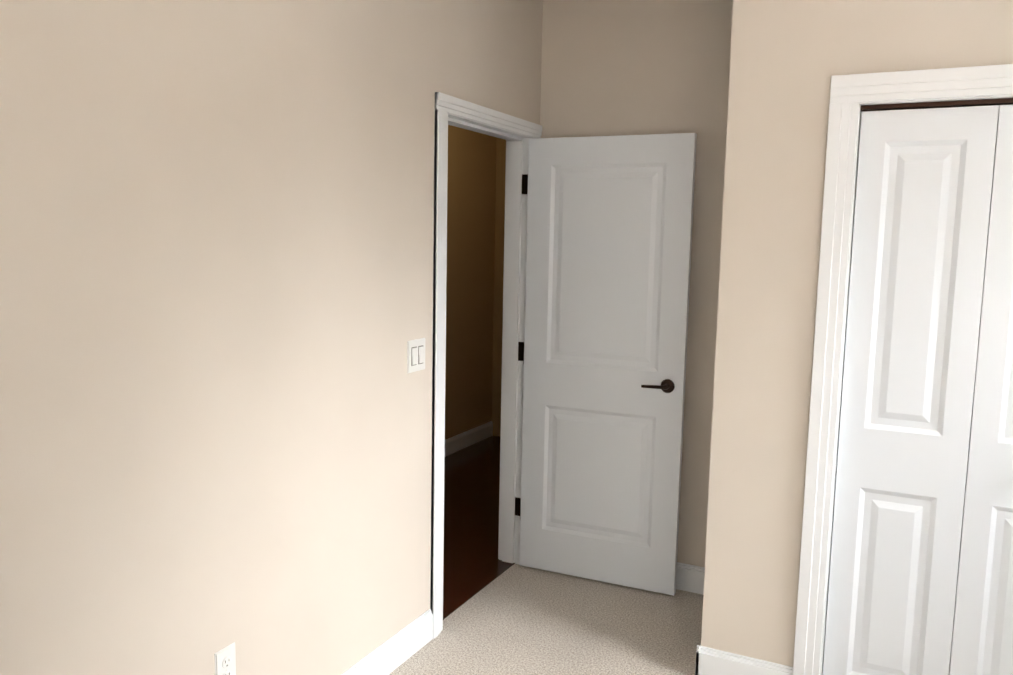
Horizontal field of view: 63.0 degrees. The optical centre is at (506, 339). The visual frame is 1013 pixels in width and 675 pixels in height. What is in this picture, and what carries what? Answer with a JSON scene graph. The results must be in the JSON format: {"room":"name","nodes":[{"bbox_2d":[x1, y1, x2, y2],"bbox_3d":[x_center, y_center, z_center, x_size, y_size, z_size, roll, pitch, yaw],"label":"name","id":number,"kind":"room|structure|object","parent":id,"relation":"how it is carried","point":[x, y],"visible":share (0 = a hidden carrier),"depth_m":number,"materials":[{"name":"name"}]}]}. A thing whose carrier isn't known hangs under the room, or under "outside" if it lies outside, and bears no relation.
{"room":"empty bedroom","nodes":[
{"label":"empty bedroom","id":0,"kind":"room"},
{"bbox_2d":[0,0,542,674],"bbox_3d":[-0.800,-0.075,2.192,0.120,2.740,4.020,4,8,26],"label":"wall","id":1,"kind":"structure","parent":0,"point":[216,266],"depth_m":2.17,"materials":[{"name":"paint"}]},
{"bbox_2d":[214,642,235,674],"bbox_3d":[-0.768,0.904,2.266,0.009,0.122,0.074,4,8,26],"label":"duplex electrical outlet","id":2,"kind":"object","parent":1,"relation":"attached to","point":[225,660],"visible":1,"depth_m":2.26,"materials":[{"name":"white plastic"}]},
{"bbox_2d":[341,609,432,674],"bbox_3d":[-0.942,1.267,1.963,0.012,0.123,2.918,4,8,26],"label":"baseboard","id":3,"kind":"structure","parent":1,"relation":"attached to","point":[394,652],"depth_m":3.04,"materials":[{"name":"white wood"}]},
{"bbox_2d":[407,338,424,372],"bbox_3d":[-0.328,0.059,3.033,0.010,0.118,0.118,4,8,26],"label":"switch plate","id":4,"kind":"object","parent":1,"relation":"attached to","point":[415,355],"visible":1,"depth_m":3.02,"materials":[{"name":"white plastic"}]},
{"bbox_2d":[519,133,696,595],"bbox_3d":[0.426,0.113,3.739,0.766,2.020,0.137,4,8,24],"label":"entry door","id":5,"kind":"structure","parent":1,"relation":"in","point":[608,246],"depth_m":3.71,"materials":[{"name":"white painted wood"},{"name":"dark bronze"}]},
{"bbox_2d":[445,125,496,439],"bbox_3d":[-1.166,-0.359,4.485,0.120,2.740,4.800,4,8,26],"label":"wall","id":6,"kind":"structure","parent":0,"point":[475,239],"depth_m":6.17,"materials":[{"name":"brown paint"}]},
{"bbox_2d":[445,421,492,456],"bbox_3d":[-0.424,0.786,6.038,0.012,0.123,1.398,4,8,26],"label":"baseboard","id":7,"kind":"structure","parent":6,"relation":"attached to","point":[465,439],"depth_m":6.29,"materials":[{"name":"white"}]},
{"bbox_2d":[443,436,514,619],"bbox_3d":[-0.661,1.041,4.390,1.565,0.004,4.800,4,8,26],"label":"floor","id":8,"kind":"structure","parent":0,"point":[473,564],"depth_m":4.61,"materials":[{"name":"brown wood"}]},
{"bbox_2d":[493,138,505,435],"bbox_3d":[0.478,-0.544,6.285,1.170,2.740,0.100,4,8,26],"label":"wall","id":9,"kind":"structure","parent":0,"point":[501,143],"depth_m":6.52,"materials":[{"name":"brown paint"}]},
{"bbox_2d":[389,564,702,674],"bbox_3d":[0.574,1.271,2.950,5.070,0.060,6.320,4,8,26],"label":"floor carpet","id":10,"kind":"object","parent":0,"point":[516,619],"depth_m":3.35,"materials":[{"name":"beige carpet"}]},
{"bbox_2d":[540,0,732,566],"bbox_3d":[1.671,-0.158,3.280,3.590,2.740,0.120,4,8,26],"label":"wall","id":11,"kind":"structure","parent":0,"point":[624,67],"depth_m":3.64,"materials":[{"name":"paint"}]},
{"bbox_2d":[676,562,704,594],"bbox_3d":[0.571,1.065,3.885,1.018,0.123,0.012,4,8,26],"label":"baseboard","id":12,"kind":"structure","parent":11,"relation":"attached to","point":[690,578],"depth_m":3.75,"materials":[{"name":"white wood"}]},
{"bbox_2d":[701,0,1012,666],"bbox_3d":[1.938,-0.080,2.674,2.330,2.740,0.740,4,8,26],"label":"wall","id":13,"kind":"structure","parent":0,"point":[789,59],"depth_m":2.76,"materials":[{"name":"paint"}]},
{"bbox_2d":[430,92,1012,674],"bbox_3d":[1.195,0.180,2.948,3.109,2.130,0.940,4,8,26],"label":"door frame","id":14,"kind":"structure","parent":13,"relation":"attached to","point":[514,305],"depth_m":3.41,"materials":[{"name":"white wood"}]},
{"bbox_2d":[695,645,792,674],"bbox_3d":[0.845,1.185,2.933,0.319,0.123,0.012,4,8,26],"label":"baseboard","id":15,"kind":"structure","parent":13,"relation":"attached to","point":[709,661],"depth_m":2.95,"materials":[{"name":"white wood"}]},
{"bbox_2d":[793,64,1012,674],"bbox_3d":[1.770,0.272,2.371,1.700,2.108,0.018,4,8,26],"label":"trim","id":16,"kind":"structure","parent":13,"relation":"attached to","point":[849,93],"depth_m":2.67,"materials":[{"name":"white wood"}]},
{"bbox_2d":[823,105,998,674],"bbox_3d":[1.284,0.276,2.674,0.377,1.992,0.032,4,8,26],"label":"closet door","id":17,"kind":"structure","parent":13,"relation":"in","point":[922,202],"depth_m":2.65,"materials":[{"name":"white wood"}]},
{"bbox_2d":[861,98,1012,111],"bbox_3d":[1.814,-0.683,2.308,1.520,0.014,0.053,4,8,26],"label":"trim","id":18,"kind":"structure","parent":13,"relation":"attached to","point":[947,104],"depth_m":2.52,"materials":[{"name":"brown metal"}]},
{"bbox_2d":[949,104,1012,674],"bbox_3d":[1.616,0.305,2.493,0.377,1.992,0.068,4,8,26],"label":"closet door","id":19,"kind":"structure","parent":13,"relation":"in","point":[982,638],"depth_m":2.56,"materials":[{"name":"white wood"}]}
]}

